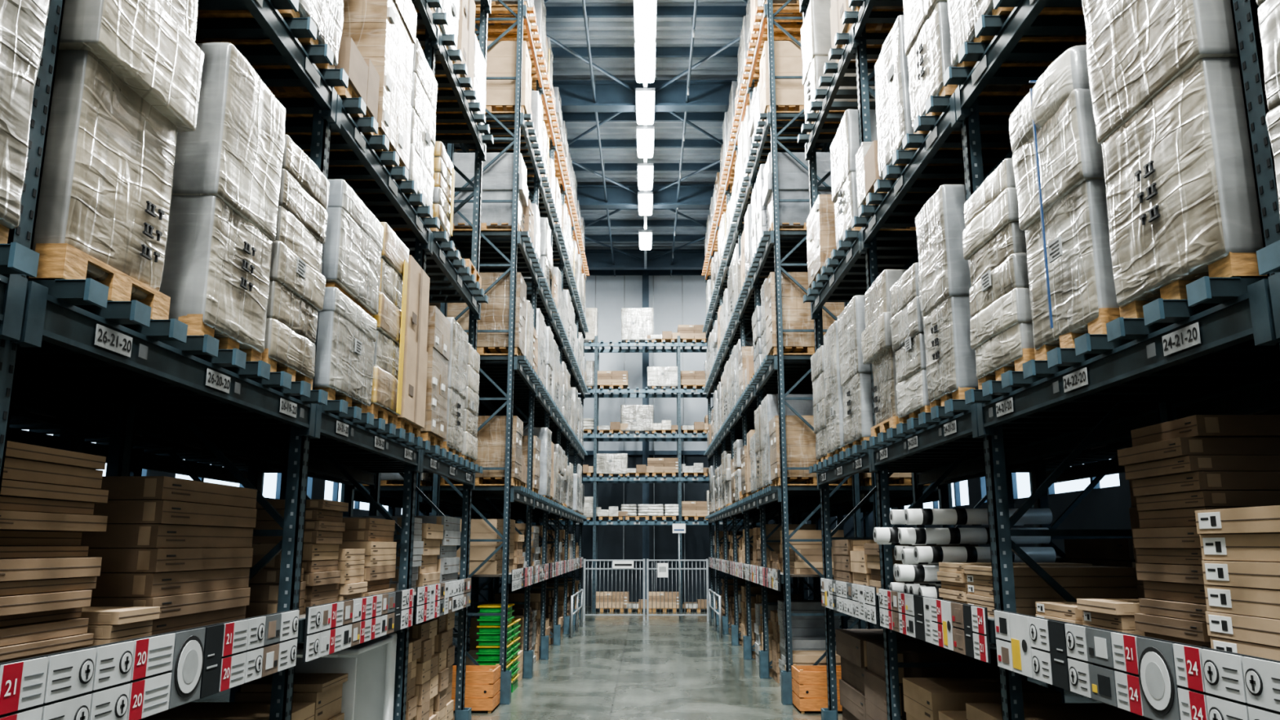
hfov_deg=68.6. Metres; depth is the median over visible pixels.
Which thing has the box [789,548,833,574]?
cardboard boxes
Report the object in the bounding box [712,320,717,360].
load
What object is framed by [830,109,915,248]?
load
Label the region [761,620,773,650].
cardboard boxes
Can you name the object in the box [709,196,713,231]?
load
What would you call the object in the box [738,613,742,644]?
cardboard boxes
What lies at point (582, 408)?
load
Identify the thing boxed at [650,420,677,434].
load
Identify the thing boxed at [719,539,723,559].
cardboard boxes
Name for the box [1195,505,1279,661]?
cardboard boxes
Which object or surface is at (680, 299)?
wall
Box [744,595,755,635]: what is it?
cardboard boxes
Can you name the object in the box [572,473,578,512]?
load
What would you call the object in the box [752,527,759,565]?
cardboard boxes
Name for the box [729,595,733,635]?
cardboard boxes
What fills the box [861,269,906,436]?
load
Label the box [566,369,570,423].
load
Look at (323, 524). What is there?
cardboard boxes
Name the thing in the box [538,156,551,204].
load
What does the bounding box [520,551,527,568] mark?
cardboard boxes
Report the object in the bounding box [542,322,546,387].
load
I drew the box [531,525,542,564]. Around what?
cardboard boxes
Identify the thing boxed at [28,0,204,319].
load
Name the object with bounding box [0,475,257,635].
cardboard boxes
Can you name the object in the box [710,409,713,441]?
load
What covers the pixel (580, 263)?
load
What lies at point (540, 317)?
load
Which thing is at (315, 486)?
wall
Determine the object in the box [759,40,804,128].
load
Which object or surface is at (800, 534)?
cardboard boxes
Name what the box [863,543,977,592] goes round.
cardboard boxes
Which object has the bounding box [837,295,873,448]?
load
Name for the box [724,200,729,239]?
load
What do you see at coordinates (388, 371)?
load
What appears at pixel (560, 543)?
cardboard boxes
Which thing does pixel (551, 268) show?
load
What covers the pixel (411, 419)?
load
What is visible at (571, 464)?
load
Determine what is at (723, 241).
load
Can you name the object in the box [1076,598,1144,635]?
cardboard boxes
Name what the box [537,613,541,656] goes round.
cardboard boxes
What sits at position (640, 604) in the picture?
load
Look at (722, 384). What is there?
load
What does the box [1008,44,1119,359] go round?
load
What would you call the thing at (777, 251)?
rack
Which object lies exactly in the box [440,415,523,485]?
load
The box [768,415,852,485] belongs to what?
load
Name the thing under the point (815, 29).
load
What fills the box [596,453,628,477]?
load
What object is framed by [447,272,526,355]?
load
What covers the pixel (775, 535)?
cardboard boxes
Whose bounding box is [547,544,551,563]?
cardboard boxes
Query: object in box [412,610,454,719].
cardboard boxes
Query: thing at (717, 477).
load
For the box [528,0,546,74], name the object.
load
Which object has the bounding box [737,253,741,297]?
load
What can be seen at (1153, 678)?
label strip
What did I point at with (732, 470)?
load
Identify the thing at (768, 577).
panels
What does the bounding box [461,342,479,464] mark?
load
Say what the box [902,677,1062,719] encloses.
cardboard boxes
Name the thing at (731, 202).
load
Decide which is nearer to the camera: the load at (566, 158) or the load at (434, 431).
the load at (434, 431)
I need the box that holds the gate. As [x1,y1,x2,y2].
[582,559,709,620]
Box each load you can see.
[0,0,49,244]
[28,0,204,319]
[159,42,285,361]
[195,0,343,69]
[261,134,329,390]
[266,37,379,135]
[301,0,417,181]
[313,178,383,413]
[355,37,437,217]
[361,472,433,486]
[366,222,409,428]
[391,141,454,240]
[396,254,430,436]
[414,8,435,13]
[416,0,459,64]
[420,305,450,448]
[428,302,440,310]
[435,0,475,102]
[435,33,486,135]
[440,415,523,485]
[443,317,468,457]
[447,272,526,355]
[452,152,528,237]
[454,455,527,487]
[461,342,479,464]
[469,109,534,150]
[474,0,533,26]
[475,6,537,51]
[478,40,531,129]
[522,90,543,168]
[522,435,540,493]
[523,199,533,248]
[523,217,551,286]
[523,426,551,498]
[524,300,533,365]
[526,120,549,188]
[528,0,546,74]
[531,36,550,97]
[531,203,540,262]
[532,327,537,374]
[536,308,544,384]
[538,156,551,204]
[538,158,555,208]
[542,37,553,116]
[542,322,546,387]
[544,87,555,134]
[545,326,553,396]
[549,86,562,152]
[549,126,564,167]
[549,246,554,289]
[549,440,554,499]
[551,274,557,308]
[551,339,558,405]
[551,452,559,502]
[552,203,568,260]
[553,266,561,316]
[554,177,559,223]
[554,444,561,503]
[555,120,568,181]
[556,350,559,407]
[558,154,568,191]
[558,362,563,413]
[559,193,562,227]
[559,448,564,505]
[560,290,564,325]
[561,204,566,244]
[561,361,567,419]
[562,454,568,506]
[563,289,571,342]
[564,152,572,203]
[564,300,568,336]
[565,465,571,508]
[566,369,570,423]
[568,165,575,214]
[568,215,572,263]
[568,385,572,426]
[568,462,573,509]
[569,302,573,349]
[570,398,574,431]
[571,238,574,276]
[571,386,577,436]
[572,463,582,513]
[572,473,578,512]
[573,174,577,222]
[573,240,577,282]
[573,312,575,351]
[573,323,577,358]
[576,200,581,228]
[576,337,580,367]
[577,253,582,302]
[577,397,581,441]
[577,398,580,435]
[577,476,579,512]
[578,307,598,346]
[578,333,583,377]
[578,337,582,372]
[579,218,583,252]
[580,404,583,446]
[580,484,584,515]
[581,217,585,252]
[581,273,585,312]
[581,282,582,306]
[582,464,593,477]
[582,496,596,519]
[583,356,586,384]
[583,417,597,434]
[584,295,586,319]
[586,360,598,389]
[595,506,627,519]
[595,591,629,612]
[596,422,627,434]
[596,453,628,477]
[597,370,628,389]
[620,404,653,434]
[621,307,653,346]
[621,503,653,519]
[622,599,657,612]
[625,464,653,477]
[646,366,677,389]
[647,331,679,346]
[647,457,678,477]
[648,503,678,519]
[648,591,679,612]
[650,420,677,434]
[677,324,710,346]
[680,370,705,389]
[680,422,707,434]
[681,462,708,477]
[681,501,709,519]
[682,599,709,612]
[703,360,706,384]
[704,232,706,256]
[704,415,707,423]
[705,490,731,519]
[706,215,710,247]
[706,220,717,251]
[706,280,711,315]
[706,348,708,382]
[707,341,709,377]
[707,423,711,447]
[707,425,711,445]
[708,332,711,373]
[708,465,719,514]
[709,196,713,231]
[710,257,714,297]
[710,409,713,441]
[711,251,717,288]
[711,328,715,368]
[711,475,715,512]
[712,184,716,226]
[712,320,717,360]
[712,390,717,438]
[713,398,717,436]
[714,476,716,511]
[715,172,726,217]
[715,253,725,288]
[715,318,717,341]
[715,466,719,511]
[716,382,721,431]
[717,226,720,272]
[717,306,721,351]
[718,464,723,509]
[719,145,726,199]
[719,214,723,259]
[720,143,733,195]
[720,212,726,259]
[720,303,723,344]
[720,375,724,426]
[720,450,731,507]
[722,111,734,176]
[722,288,728,336]
[722,371,724,422]
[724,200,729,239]
[724,360,728,419]
[724,453,732,506]
[726,106,736,156]
[727,276,730,324]
[727,355,732,414]
[728,80,737,151]
[728,194,732,227]
[728,257,733,315]
[730,345,736,408]
[730,457,736,503]
[732,177,744,223]
[733,244,738,307]
[733,439,742,502]
[734,88,739,128]
[734,155,744,217]
[735,338,753,403]
[737,44,750,116]
[737,120,751,198]
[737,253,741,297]
[737,346,753,396]
[739,15,759,97]
[740,228,745,289]
[740,445,749,498]
[742,106,757,187]
[743,204,768,277]
[744,355,754,387]
[746,0,763,74]
[746,429,755,495]
[748,87,768,168]
[750,0,800,50]
[750,432,757,493]
[751,182,757,258]
[751,306,761,374]
[753,81,821,149]
[754,404,764,491]
[755,164,768,244]
[757,0,802,25]
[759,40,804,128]
[760,278,767,362]
[760,394,837,488]
[761,151,831,231]
[764,271,844,355]
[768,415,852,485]
[800,0,877,134]
[806,194,836,288]
[810,345,830,464]
[823,320,845,457]
[830,0,893,62]
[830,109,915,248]
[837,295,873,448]
[851,6,903,11]
[855,140,946,217]
[858,472,930,485]
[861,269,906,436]
[874,14,1011,180]
[888,262,930,423]
[902,0,1035,133]
[915,184,978,408]
[946,0,1086,67]
[962,158,1035,389]
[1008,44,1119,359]
[1081,0,1267,318]
[1255,0,1279,216]
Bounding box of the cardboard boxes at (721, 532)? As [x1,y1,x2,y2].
[714,530,742,552]
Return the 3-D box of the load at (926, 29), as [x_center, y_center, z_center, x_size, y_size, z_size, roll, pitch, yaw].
[2.434,-2.243,6.282,1.151,1.360,0.740,0,-11,0]
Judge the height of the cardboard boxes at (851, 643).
1.247 m
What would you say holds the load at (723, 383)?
in the rack at (777, 251)
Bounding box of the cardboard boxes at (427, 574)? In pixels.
[393,523,443,591]
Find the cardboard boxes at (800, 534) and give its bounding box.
[779,529,844,572]
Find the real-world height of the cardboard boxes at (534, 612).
0.919 m
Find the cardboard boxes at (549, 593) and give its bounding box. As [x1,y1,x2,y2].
[513,590,554,644]
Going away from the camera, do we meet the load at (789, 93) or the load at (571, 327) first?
the load at (789, 93)
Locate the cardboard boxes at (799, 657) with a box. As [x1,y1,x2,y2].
[785,650,840,670]
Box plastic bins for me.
[475,603,520,692]
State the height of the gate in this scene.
1.720 m
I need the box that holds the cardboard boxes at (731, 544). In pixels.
[728,536,733,560]
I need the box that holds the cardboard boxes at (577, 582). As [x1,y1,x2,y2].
[574,580,579,618]
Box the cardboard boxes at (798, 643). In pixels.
[779,636,835,670]
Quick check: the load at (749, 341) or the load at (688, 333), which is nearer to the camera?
the load at (749, 341)
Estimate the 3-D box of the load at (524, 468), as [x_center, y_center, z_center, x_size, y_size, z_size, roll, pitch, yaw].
[-2.353,1.694,14.560,1.130,0.644,0.750,0,-11,0]
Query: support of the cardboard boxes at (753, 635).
on the floor
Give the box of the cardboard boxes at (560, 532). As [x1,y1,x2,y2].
[546,530,563,560]
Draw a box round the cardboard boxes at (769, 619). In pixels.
[760,617,770,632]
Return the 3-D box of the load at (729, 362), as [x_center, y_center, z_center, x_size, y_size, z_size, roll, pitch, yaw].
[2.547,0.610,20.732,1.171,1.362,0.769,0,-11,0]
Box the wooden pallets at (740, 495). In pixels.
[739,490,742,500]
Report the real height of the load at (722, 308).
1.062 m
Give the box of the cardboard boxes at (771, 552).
[769,551,779,568]
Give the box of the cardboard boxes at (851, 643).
[835,628,921,719]
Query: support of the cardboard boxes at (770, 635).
on the floor
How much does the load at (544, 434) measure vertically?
1.362 m
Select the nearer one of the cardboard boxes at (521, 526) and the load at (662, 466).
the cardboard boxes at (521, 526)
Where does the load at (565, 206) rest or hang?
in the rack at (509, 386)
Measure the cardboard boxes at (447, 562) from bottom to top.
0.687 m
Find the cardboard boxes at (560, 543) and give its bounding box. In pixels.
[558,542,561,561]
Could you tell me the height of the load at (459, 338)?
1.318 m
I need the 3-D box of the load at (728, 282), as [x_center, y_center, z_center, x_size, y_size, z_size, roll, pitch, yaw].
[2.573,-1.260,21.125,1.171,1.362,0.769,0,-11,0]
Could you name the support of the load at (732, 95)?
in the rack at (777, 251)
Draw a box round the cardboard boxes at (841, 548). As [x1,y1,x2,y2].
[831,539,874,582]
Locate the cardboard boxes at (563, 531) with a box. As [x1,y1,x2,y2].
[546,529,564,559]
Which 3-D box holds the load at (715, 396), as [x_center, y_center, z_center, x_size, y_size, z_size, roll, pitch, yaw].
[2.589,1.569,25.707,1.148,1.408,0.708,0,-11,0]
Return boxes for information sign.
[672,524,685,619]
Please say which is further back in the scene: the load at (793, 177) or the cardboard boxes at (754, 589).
the cardboard boxes at (754, 589)
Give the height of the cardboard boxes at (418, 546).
0.637 m
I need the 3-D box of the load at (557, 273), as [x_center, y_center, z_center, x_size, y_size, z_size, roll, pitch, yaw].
[-2.305,-1.340,20.326,1.168,1.211,0.766,0,-11,0]
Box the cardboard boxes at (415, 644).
[297,638,422,719]
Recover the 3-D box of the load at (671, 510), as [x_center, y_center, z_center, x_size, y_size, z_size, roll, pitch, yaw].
[0.792,5.038,31.111,1.103,0.526,0.808,0,-11,0]
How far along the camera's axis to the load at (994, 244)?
4.90 m
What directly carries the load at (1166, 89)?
in the rack at (1160, 365)
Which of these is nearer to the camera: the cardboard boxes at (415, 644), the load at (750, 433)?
the cardboard boxes at (415, 644)
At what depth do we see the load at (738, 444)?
19.32 m
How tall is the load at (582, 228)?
1.000 m
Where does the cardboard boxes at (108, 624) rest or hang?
in the rack at (67, 334)
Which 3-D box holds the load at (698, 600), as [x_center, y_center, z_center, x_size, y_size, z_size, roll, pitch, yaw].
[1.897,7.974,30.517,1.110,0.376,0.790,0,-11,0]
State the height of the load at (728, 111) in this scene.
1.362 m
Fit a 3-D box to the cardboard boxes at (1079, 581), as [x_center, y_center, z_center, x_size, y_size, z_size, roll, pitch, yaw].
[2.403,1.357,5.520,0.815,0.277,0.511,0,-11,0]
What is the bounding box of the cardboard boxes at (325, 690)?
[234,673,347,719]
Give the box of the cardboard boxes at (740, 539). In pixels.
[731,536,742,562]
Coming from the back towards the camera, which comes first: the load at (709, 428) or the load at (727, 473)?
the load at (709, 428)
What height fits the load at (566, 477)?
1.258 m
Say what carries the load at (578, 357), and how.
in the rack at (509, 386)
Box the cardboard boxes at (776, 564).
[771,553,782,571]
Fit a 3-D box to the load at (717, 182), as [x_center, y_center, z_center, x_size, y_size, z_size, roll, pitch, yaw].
[2.543,-4.244,24.281,1.144,1.000,0.731,0,-11,0]
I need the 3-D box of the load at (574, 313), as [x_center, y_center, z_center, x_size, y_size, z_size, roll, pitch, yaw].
[-2.302,-0.611,24.531,1.153,1.408,0.737,0,-11,0]
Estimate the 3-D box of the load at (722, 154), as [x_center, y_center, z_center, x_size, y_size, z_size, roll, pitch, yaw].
[2.566,-4.632,22.722,1.151,1.158,0.754,0,-11,0]
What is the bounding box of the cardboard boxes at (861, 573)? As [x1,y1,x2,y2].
[849,540,876,586]
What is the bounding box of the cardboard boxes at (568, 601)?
[567,600,569,615]
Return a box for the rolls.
[873,508,1056,599]
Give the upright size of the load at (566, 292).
1.408 m
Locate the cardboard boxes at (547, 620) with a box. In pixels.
[545,618,550,648]
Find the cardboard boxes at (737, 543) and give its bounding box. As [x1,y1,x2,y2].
[737,542,739,562]
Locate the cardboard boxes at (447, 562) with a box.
[364,515,461,582]
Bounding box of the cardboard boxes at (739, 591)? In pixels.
[737,590,742,612]
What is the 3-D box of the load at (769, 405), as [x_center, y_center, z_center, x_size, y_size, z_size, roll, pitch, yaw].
[2.519,1.291,14.636,1.162,1.463,0.744,0,-11,0]
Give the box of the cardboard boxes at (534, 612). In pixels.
[530,609,537,663]
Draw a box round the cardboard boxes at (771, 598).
[755,595,802,603]
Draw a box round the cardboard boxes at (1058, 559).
[1054,556,1063,562]
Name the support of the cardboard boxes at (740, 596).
on the floor
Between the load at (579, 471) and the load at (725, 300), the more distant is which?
the load at (579, 471)
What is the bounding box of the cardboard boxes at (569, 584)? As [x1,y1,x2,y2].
[540,582,572,625]
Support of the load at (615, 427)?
in the rack at (595, 437)
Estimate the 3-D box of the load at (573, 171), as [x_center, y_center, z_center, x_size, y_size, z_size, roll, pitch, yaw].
[-2.280,-4.339,24.341,1.168,1.211,0.766,0,-11,0]
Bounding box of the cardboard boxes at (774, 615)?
[769,610,780,683]
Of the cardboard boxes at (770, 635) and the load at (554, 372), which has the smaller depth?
the cardboard boxes at (770, 635)
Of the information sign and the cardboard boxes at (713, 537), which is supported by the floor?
the information sign
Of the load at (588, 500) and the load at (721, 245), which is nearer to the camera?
the load at (721, 245)
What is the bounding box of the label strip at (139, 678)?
[0,577,471,719]
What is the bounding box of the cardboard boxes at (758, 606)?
[754,603,777,664]
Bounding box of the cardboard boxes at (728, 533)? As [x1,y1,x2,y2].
[727,532,742,560]
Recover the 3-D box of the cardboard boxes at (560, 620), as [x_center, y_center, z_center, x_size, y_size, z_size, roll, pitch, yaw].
[-2.280,6.344,22.355,0.865,0.414,0.428,0,-11,0]
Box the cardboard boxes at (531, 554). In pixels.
[522,548,533,566]
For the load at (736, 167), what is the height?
1.158 m
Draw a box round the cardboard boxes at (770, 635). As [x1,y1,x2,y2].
[768,633,773,676]
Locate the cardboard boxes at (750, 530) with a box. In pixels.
[742,528,753,563]
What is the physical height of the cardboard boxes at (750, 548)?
0.386 m
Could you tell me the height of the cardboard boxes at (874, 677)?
1.247 m
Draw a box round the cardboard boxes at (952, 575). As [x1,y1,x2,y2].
[937,562,1092,604]
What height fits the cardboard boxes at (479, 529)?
0.765 m
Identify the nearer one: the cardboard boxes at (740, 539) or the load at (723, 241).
the cardboard boxes at (740, 539)
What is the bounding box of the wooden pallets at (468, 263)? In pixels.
[464,258,481,288]
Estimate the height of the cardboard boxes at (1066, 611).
0.117 m
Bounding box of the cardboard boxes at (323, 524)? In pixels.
[240,499,348,613]
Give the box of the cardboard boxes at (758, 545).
[756,539,760,566]
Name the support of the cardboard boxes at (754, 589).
on the floor
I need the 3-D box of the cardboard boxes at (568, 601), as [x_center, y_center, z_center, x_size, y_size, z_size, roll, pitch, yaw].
[-2.285,6.614,24.408,0.884,0.679,0.531,0,-11,0]
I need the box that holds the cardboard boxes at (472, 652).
[466,649,523,683]
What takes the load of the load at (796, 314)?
in the rack at (777, 251)
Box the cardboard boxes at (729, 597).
[728,596,730,622]
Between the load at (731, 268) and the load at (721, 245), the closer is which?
the load at (731, 268)
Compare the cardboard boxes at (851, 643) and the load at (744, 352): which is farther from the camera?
the load at (744, 352)
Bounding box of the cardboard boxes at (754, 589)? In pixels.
[740,586,783,646]
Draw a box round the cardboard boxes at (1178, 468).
[1116,414,1279,648]
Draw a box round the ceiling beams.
[545,5,746,270]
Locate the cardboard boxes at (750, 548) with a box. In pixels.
[749,546,752,564]
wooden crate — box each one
[451,663,501,712]
[791,664,842,713]
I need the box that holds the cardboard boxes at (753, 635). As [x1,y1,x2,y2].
[751,619,755,658]
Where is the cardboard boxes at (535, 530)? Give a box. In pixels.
[522,526,540,566]
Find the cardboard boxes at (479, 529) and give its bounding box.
[456,519,502,574]
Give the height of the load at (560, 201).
1.062 m
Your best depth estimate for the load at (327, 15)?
5.25 m
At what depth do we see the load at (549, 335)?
18.05 m
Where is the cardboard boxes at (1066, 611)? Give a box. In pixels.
[1035,601,1085,624]
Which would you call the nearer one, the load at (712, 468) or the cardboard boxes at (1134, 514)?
the cardboard boxes at (1134, 514)
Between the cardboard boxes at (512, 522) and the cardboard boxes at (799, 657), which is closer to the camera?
the cardboard boxes at (799, 657)
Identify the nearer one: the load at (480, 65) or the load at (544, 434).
the load at (480, 65)
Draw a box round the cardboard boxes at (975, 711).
[965,702,1151,719]
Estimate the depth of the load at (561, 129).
21.14 m
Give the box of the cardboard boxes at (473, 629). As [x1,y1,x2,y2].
[469,615,524,650]
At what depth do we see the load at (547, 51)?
17.86 m
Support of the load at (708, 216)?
in the rack at (777, 251)
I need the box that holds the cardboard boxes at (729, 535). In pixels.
[728,534,741,560]
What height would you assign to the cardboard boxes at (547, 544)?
0.429 m
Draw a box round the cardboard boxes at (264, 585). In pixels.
[244,554,306,618]
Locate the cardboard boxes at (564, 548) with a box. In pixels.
[564,548,569,559]
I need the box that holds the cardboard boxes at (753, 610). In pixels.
[751,608,755,619]
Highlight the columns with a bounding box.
[530,270,761,599]
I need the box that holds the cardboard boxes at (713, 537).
[712,535,715,558]
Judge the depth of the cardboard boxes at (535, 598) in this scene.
17.65 m
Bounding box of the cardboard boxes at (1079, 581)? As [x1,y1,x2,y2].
[964,565,1138,617]
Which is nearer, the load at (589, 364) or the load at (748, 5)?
the load at (748, 5)
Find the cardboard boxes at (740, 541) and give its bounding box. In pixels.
[738,540,742,556]
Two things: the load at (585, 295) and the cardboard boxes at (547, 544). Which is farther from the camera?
the load at (585, 295)
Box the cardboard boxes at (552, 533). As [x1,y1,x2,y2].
[546,531,555,562]
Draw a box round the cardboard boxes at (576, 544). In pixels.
[575,542,578,558]
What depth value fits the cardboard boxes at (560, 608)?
22.86 m
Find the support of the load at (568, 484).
in the rack at (509, 386)
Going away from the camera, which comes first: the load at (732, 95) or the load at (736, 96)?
the load at (736, 96)
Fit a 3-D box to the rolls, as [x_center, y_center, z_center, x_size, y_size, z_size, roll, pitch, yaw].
[2.336,1.438,6.952,1.120,0.664,0.929,0,-11,0]
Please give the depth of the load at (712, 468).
26.80 m
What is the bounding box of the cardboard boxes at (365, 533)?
[260,517,396,596]
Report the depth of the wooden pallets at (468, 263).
10.21 m
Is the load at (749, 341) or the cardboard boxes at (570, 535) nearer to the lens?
the load at (749, 341)
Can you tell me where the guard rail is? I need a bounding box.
[569,588,721,638]
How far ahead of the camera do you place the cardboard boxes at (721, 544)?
25.22 m
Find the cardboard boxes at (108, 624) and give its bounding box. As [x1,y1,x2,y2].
[71,606,159,649]
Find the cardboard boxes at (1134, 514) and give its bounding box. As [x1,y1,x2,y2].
[1128,480,1200,598]
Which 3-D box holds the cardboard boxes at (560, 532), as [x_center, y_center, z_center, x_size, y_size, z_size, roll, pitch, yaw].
[-2.309,4.487,22.564,0.871,0.738,0.692,0,-11,0]
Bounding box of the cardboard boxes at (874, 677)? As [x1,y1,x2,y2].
[863,640,999,719]
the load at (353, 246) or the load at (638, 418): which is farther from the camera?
the load at (638, 418)
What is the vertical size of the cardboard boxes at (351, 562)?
0.377 m
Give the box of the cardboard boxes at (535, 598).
[494,593,540,660]
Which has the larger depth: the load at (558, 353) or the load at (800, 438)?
the load at (558, 353)
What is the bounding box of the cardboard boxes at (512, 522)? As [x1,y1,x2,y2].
[470,519,515,572]
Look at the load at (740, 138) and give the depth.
18.08 m
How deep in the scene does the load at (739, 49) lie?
18.62 m
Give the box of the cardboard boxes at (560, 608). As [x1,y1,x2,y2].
[557,605,563,632]
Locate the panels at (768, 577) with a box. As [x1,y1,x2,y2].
[708,556,781,591]
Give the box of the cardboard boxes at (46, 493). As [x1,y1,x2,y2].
[0,440,108,662]
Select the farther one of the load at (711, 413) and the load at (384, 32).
the load at (711, 413)
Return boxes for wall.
[141,453,401,516]
[418,269,873,605]
[890,461,1136,555]
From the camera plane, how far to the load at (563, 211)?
21.21 m
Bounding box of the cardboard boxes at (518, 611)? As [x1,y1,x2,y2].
[478,606,533,649]
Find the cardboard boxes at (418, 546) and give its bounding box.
[342,516,423,591]
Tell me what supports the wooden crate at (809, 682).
on the floor
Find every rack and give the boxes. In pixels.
[0,0,493,719]
[7,377,356,702]
[340,143,540,665]
[431,0,589,704]
[516,335,759,612]
[702,0,865,705]
[751,142,954,628]
[797,0,1279,719]
[935,377,1279,702]
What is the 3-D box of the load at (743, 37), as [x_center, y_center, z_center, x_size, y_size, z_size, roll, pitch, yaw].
[2.506,-5.714,17.767,1.171,1.362,0.769,0,-11,0]
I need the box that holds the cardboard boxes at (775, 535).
[760,524,816,568]
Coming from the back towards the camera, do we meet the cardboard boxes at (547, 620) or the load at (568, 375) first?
the load at (568, 375)
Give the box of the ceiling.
[545,0,746,249]
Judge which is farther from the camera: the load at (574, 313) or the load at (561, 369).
the load at (574, 313)
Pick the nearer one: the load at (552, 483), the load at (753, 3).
the load at (753, 3)
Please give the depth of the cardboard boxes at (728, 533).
23.19 m
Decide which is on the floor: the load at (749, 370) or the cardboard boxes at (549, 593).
the cardboard boxes at (549, 593)
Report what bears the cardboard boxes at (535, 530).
in the rack at (509, 386)
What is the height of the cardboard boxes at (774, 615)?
1.066 m
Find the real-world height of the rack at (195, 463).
11.300 m
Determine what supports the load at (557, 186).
in the rack at (509, 386)
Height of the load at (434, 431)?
1.220 m
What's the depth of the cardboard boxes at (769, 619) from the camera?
16.83 m
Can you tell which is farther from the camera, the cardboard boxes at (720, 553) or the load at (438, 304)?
the cardboard boxes at (720, 553)
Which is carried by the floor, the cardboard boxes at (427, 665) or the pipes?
the cardboard boxes at (427, 665)
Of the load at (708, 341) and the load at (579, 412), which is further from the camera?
the load at (708, 341)
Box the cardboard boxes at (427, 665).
[386,618,438,719]
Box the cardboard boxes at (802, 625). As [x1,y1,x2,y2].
[777,600,839,684]
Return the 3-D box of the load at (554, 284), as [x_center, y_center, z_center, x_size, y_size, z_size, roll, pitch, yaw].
[-2.309,-1.292,19.511,1.144,0.800,0.711,0,-11,0]
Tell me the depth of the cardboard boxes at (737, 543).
21.04 m
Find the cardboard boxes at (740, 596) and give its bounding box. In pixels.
[737,594,742,613]
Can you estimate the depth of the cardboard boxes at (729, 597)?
23.50 m
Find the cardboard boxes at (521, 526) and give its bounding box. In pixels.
[514,523,526,561]
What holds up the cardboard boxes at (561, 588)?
on the floor
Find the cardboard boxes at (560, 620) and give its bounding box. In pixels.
[557,617,563,635]
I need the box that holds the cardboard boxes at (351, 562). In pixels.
[332,548,367,601]
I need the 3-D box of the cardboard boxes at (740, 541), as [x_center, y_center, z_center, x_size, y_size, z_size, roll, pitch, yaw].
[2.555,4.114,20.068,0.865,0.502,0.332,0,-11,0]
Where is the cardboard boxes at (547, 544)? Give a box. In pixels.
[540,543,548,563]
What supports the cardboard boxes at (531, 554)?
in the rack at (509, 386)
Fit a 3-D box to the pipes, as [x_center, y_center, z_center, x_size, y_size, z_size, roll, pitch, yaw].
[-0.019,-7.375,14.917,2.160,0.750,41.810,0,-11,0]
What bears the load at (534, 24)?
in the rack at (509, 386)
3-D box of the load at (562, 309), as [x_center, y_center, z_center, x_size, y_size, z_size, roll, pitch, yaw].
[-2.300,-1.059,21.108,1.166,0.962,0.748,0,-11,0]
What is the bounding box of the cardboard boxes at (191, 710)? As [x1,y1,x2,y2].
[140,702,315,719]
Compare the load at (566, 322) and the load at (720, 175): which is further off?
the load at (720, 175)
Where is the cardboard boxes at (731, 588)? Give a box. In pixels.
[720,578,757,616]
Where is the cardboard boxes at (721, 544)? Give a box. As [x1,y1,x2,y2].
[720,544,723,559]
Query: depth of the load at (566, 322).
21.98 m
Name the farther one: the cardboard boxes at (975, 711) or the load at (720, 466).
the load at (720, 466)
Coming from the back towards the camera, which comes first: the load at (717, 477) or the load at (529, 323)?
the load at (717, 477)
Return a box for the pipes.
[582,0,697,277]
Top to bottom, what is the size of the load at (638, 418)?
0.960 m
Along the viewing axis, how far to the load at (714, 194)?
25.12 m
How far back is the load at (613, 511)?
30.72 m
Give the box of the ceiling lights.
[633,0,657,268]
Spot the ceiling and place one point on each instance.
(671, 32)
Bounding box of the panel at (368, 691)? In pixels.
[294,632,396,719]
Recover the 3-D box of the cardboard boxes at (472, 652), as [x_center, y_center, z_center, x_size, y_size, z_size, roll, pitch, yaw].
[-2.314,4.838,14.800,0.856,0.441,0.652,0,-11,0]
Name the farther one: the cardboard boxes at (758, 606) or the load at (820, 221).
the cardboard boxes at (758, 606)
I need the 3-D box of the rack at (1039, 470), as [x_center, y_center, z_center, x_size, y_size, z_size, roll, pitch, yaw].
[3.712,-2.711,4.595,1.265,11.300,12.830,0,-11,0]
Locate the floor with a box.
[191,605,1102,719]
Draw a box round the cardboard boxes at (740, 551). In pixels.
[738,550,742,562]
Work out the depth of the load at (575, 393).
24.67 m
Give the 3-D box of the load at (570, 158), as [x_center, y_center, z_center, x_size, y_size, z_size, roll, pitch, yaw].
[-2.300,-4.500,23.529,1.168,1.211,0.766,0,-11,0]
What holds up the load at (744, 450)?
in the rack at (777, 251)
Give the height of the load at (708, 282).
1.211 m
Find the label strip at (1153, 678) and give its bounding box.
[820,577,1279,719]
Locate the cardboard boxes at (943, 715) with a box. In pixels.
[937,711,966,719]
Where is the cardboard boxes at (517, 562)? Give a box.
[512,533,524,569]
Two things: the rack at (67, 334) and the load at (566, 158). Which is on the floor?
the rack at (67, 334)
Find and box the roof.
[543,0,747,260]
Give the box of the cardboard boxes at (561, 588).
[532,586,568,617]
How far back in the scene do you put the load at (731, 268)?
20.17 m
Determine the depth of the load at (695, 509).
30.74 m
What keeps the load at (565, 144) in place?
in the rack at (509, 386)
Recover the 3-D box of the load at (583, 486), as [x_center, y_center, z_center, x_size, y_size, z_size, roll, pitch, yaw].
[-2.248,4.150,27.819,1.166,0.962,0.748,0,-11,0]
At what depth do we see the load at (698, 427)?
31.25 m
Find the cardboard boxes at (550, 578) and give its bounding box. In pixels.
[546,577,575,603]
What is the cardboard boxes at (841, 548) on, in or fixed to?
in the rack at (1160, 365)
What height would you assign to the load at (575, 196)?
1.362 m
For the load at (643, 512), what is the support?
on the rack at (595, 437)
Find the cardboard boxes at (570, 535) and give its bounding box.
[564,533,573,559]
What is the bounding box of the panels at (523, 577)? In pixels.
[511,556,583,591]
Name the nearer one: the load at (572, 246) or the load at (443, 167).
the load at (443, 167)
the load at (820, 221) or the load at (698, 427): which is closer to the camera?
the load at (820, 221)
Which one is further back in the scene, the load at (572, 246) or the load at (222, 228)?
the load at (572, 246)
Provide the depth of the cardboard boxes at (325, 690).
5.80 m

